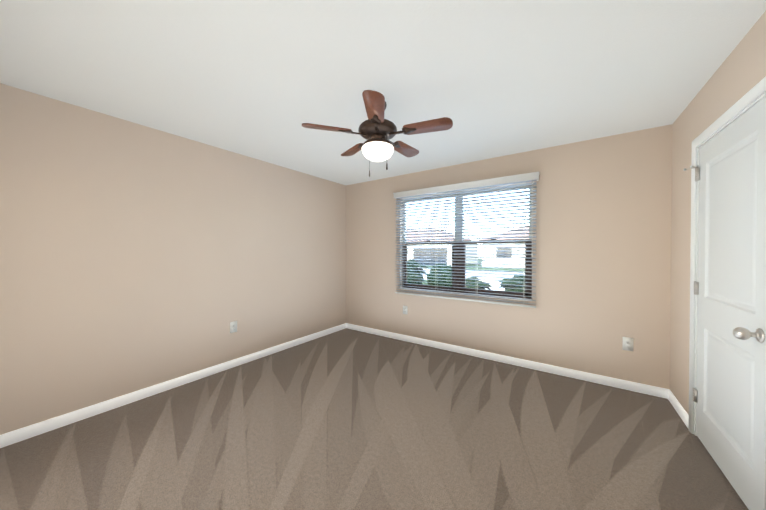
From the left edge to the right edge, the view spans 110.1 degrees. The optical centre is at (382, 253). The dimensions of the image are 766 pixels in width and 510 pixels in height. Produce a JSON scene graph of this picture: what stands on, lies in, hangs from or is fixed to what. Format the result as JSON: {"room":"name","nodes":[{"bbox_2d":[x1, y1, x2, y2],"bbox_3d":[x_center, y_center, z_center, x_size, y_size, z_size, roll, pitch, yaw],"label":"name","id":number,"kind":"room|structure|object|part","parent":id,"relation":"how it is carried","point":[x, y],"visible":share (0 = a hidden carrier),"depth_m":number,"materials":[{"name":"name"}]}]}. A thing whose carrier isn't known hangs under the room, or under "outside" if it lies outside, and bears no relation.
{"room":"empty bedroom","nodes":[
{"label":"empty bedroom","id":0,"kind":"room"},
{"bbox_2d":[0,83,345,434],"bbox_3d":[-1.736,0.067,3.111,0.140,2.440,3.960,0,1,35],"label":"wall","id":1,"kind":"structure","parent":0,"point":[134,257],"depth_m":2.36,"materials":[{"name":"beige paint"}]},
{"bbox_2d":[0,323,345,447],"bbox_3d":[-1.673,1.246,3.078,0.013,0.083,3.680,0,1,35],"label":"baseboard","id":2,"kind":"structure","parent":1,"relation":"attached to","point":[20,434],"depth_m":2.35,"materials":[{"name":"white wood"}]},
{"bbox_2d":[230,321,236,332],"bbox_3d":[-1.698,0.833,3.043,0.008,0.124,0.077,0,1,35],"label":"electrical outlet","id":3,"kind":"object","parent":1,"relation":"attached to","point":[233,326],"visible":1,"depth_m":3.04,"materials":[{"name":"white plastic"}]},
{"bbox_2d":[0,328,748,509],"bbox_3d":[-0.083,1.358,1.979,4.160,0.120,3.960,0,1,35],"label":"floor","id":4,"kind":"structure","parent":0,"point":[346,419],"depth_m":1.81,"materials":[{"name":"carpet"}]},
{"bbox_2d":[0,0,765,184],"bbox_3d":[-0.083,-1.202,1.955,4.160,0.120,3.960,0,1,35],"label":"ceiling","id":5,"kind":"structure","parent":0,"point":[263,80],"depth_m":1.64,"materials":[{"name":"white paint"}]},
{"bbox_2d":[302,90,452,176],"bbox_3d":[-0.013,-0.874,2.064,1.066,0.538,1.035,0,1,35],"label":"fan","id":6,"kind":"object","parent":5,"relation":"hanging from","point":[377,131],"visible":1,"depth_m":1.94,"materials":[{"name":"brown wood"}]},
{"bbox_3d":[-0.040,-0.977,2.037,0.295,0.332,0.295,0,1,35],"label":"motor","id":7,"kind":"part","parent":6,"relation":"part of","materials":[{"name":"brown metal"}]},
{"bbox_3d":[-0.040,-0.760,2.039,0.244,0.102,0.244,0,1,35],"label":"lamp shade","id":8,"kind":"part","parent":6,"relation":"part of","materials":[{"name":"white glass"}]},
{"bbox_2d":[427,263,451,286],"bbox_3d":[2.443,1.072,10.807,1.294,1.406,1.234,0,1,35],"label":"bush","id":9,"kind":"object","parent":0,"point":[439,282],"depth_m":10.42,"materials":[{"name":"green plant"}]},
{"bbox_2d":[346,124,671,388],"bbox_3d":[1.004,0.063,3.538,4.160,2.440,0.140,0,1,35],"label":"wall","id":10,"kind":"structure","parent":0,"point":[602,263],"depth_m":2.80,"materials":[{"name":"beige paint"}]},
{"bbox_2d":[403,305,407,313],"bbox_3d":[0.324,0.824,3.925,0.077,0.124,0.008,0,1,35],"label":"electrical outlet","id":11,"kind":"object","parent":10,"relation":"attached to","point":[405,309],"visible":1,"depth_m":3.92,"materials":[{"name":"white plastic"}]},
{"bbox_2d":[395,180,536,307],"bbox_3d":[0.977,-0.115,3.502,1.809,1.415,0.198,0,1,35],"label":"window blind","id":12,"kind":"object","parent":10,"relation":"in","point":[459,244],"depth_m":3.38,"materials":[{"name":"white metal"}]},
{"bbox_3d":[0.936,0.579,3.450,1.809,0.029,0.056,0,1,35],"label":"window blind bottom rail","id":13,"kind":"part","parent":12,"relation":"part of","materials":[{"name":"white plastic"}]},
{"bbox_3d":[1.016,-0.142,3.563,1.660,1.280,0.004,0,1,35],"label":"glass","id":14,"kind":"part","parent":12,"relation":"part of","materials":[{"name":"clear glass"}]},
{"bbox_2d":[393,171,539,198],"bbox_3d":[0.934,-0.850,3.434,1.859,0.077,0.094,0,1,35],"label":"blind valance","id":15,"kind":"object","parent":10,"relation":"attached to","point":[496,181],"visible":0.96,"depth_m":3.28,"materials":[{"name":"white plastic"}]},
{"bbox_2d":[477,189,477,299],"bbox_3d":[1.162,-0.122,3.286,0.002,1.405,0.002,0,1,35],"label":"blind cord","id":16,"kind":"object","parent":15,"relation":"hanging from","point":[477,255],"depth_m":3.29,"materials":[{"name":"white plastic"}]},
{"bbox_2d":[523,214,524,305],"bbox_3d":[1.566,-0.119,2.974,0.002,1.405,0.002,0,1,35],"label":"blind cord","id":17,"kind":"object","parent":15,"relation":"hanging from","point":[524,214],"depth_m":3.02,"materials":[{"name":"white fabric"}]},
{"bbox_2d":[401,287,531,300],"bbox_3d":[0.978,0.519,3.515,1.720,0.018,0.058,0,1,35],"label":"window sill","id":18,"kind":"structure","parent":10,"relation":"attached to","point":[469,293],"depth_m":3.39,"materials":[{"name":"white wood"}]},
{"bbox_2d":[346,323,668,398],"bbox_3d":[0.960,1.242,3.486,3.880,0.083,0.013,0,1,35],"label":"baseboard","id":19,"kind":"structure","parent":10,"relation":"attached to","point":[624,384],"depth_m":2.99,"materials":[{"name":"white wood"}]},
{"bbox_2d":[622,337,633,350],"bbox_3d":[2.327,0.857,2.540,0.077,0.124,0.008,0,1,35],"label":"electrical outlet","id":20,"kind":"object","parent":10,"relation":"attached to","point":[628,344],"visible":1,"depth_m":2.54,"materials":[{"name":"white plastic"}]},
{"bbox_2d":[670,11,765,414],"bbox_3d":[1.570,0.089,0.824,0.140,2.441,3.960,0,1,35],"label":"wall","id":21,"kind":"structure","parent":0,"point":[739,73],"depth_m":2.04,"materials":[{"name":"beige paint"}]},
{"bbox_2d":[668,389,688,428],"bbox_3d":[2.413,1.254,2.187,0.013,0.083,0.497,0,1,35],"label":"baseboard","id":22,"kind":"structure","parent":21,"relation":"attached to","point":[679,408],"depth_m":2.16,"materials":[{"name":"white wood"}]},
{"bbox_2d":[688,76,765,509],"bbox_3d":[2.043,0.240,1.523,0.158,2.123,0.991,0,1,35],"label":"door frame","id":23,"kind":"structure","parent":21,"relation":"attached to","point":[754,93],"depth_m":1.91,"materials":[{"name":"white wood"}]},
{"bbox_2d":[693,96,765,509],"bbox_3d":[2.008,0.275,1.559,0.052,2.030,0.849,0,1,35],"label":"door","id":24,"kind":"structure","parent":21,"relation":"in","point":[731,399],"depth_m":1.49,"materials":[{"name":"white wood"}]},
{"bbox_3d":[2.224,0.223,1.901,0.018,1.667,0.040,0,1,35],"label":"door hinges","id":25,"kind":"part","parent":24,"relation":"part of","materials":[{"name":"silver metal"}]},
{"bbox_2d":[733,327,764,342],"bbox_3d":[1.763,0.389,1.296,0.085,0.067,0.067,0,1,35],"label":"door knob","id":26,"kind":"object","parent":24,"relation":"attached to","point":[742,333],"depth_m":1.28,"materials":[{"name":"grey metal"}]},
{"label":"outside","id":27,"kind":"structure","parent":0,"visible":0},
{"bbox_2d":[424,277,501,284],"bbox_3d":[-1.802,1.663,20.487,100.000,0.220,1.600,0,1,35],"label":"sidewalk","id":28,"kind":"structure","parent":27,"point":[481,280],"depth_m":15.44,"materials":[{"name":"white concrete"}]},
{"bbox_2d":[423,269,524,280],"bbox_3d":[1.042,1.649,24.599,100.000,0.170,8.400,0,1,35],"label":"street","id":29,"kind":"structure","parent":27,"point":[485,278],"depth_m":20.67,"materials":[{"name":"grey asphalt"}]},
{"bbox_2d":[489,284,504,290],"bbox_3d":[18.669,1.876,-1.599,41.200,0.210,11.440,0,1,35],"label":"driveway","id":30,"kind":"structure","parent":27,"point":[494,286],"depth_m":12.79,"materials":[{"name":"white concrete"}]},
{"bbox_3d":[2.550,1.285,8.022,0.348,0.844,0.314,0,1,35],"label":"trunk","id":31,"kind":"object","parent":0,"visible":0},
{"bbox_2d":[466,277,492,289],"bbox_3d":[2.669,1.016,8.016,1.195,0.691,1.185,0,1,35],"label":"fronds","id":32,"kind":"object","parent":31,"relation":"attached to","point":[469,280],"depth_m":7.69,"materials":[{"name":"green plant"}]},
{"bbox_3d":[3.628,1.232,7.276,0.350,0.959,0.314,0,1,35],"label":"trunk","id":33,"kind":"object","parent":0,"visible":0},
{"bbox_2d":[497,274,524,291],"bbox_3d":[3.747,0.874,7.269,1.196,0.647,1.185,0,1,35],"label":"fronds","id":34,"kind":"object","parent":33,"relation":"attached to","point":[512,283],"depth_m":7.09,"materials":[{"name":"green plant"}]},
{"bbox_3d":[0.831,1.235,10.670,0.349,0.892,0.314,0,1,35],"label":"trunk","id":35,"kind":"object","parent":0,"visible":0},
{"bbox_2d":[407,268,425,283],"bbox_3d":[0.956,0.960,10.666,1.496,0.866,1.496,0,1,35],"label":"fronds","id":36,"kind":"object","parent":35,"relation":"attached to","point":[416,276],"depth_m":10.25,"materials":[{"name":"green plant"}]},
{"bbox_3d":[1.235,1.137,13.186,0.350,1.036,0.315,0,1,35],"label":"trunk","id":37,"kind":"object","parent":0,"visible":0},
{"bbox_2d":[407,260,426,280],"bbox_3d":[1.355,0.812,13.178,1.799,1.034,1.784,0,1,35],"label":"fronds","id":38,"kind":"object","parent":37,"relation":"attached to","point":[417,268],"depth_m":12.78,"materials":[{"name":"green plant"}]},
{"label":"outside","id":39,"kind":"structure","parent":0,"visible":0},
{"bbox_2d":[426,258,524,272],"bbox_3d":[16.230,1.427,46.557,100.000,0.200,45.000,0,1,35],"label":"lawn","id":40,"kind":"structure","parent":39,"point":[507,269],"depth_m":27.39,"materials":[{"name":"green plant"}]},
{"bbox_2d":[406,229,477,264],"bbox_3d":[5.576,-1.210,39.918,15.000,5.200,11.000,0,1,35],"label":"house","id":41,"kind":"structure","parent":40,"relation":"on","point":[434,247],"depth_m":34.44,"materials":[{"name":"beige paint"}]},
{"bbox_2d":[480,225,528,267],"bbox_3d":[20.126,-1.127,31.070,15.000,5.200,11.000,0,1,35],"label":"house","id":42,"kind":"structure","parent":40,"relation":"on","point":[512,259],"depth_m":29.74,"materials":[{"name":"beige paint"}]}
]}

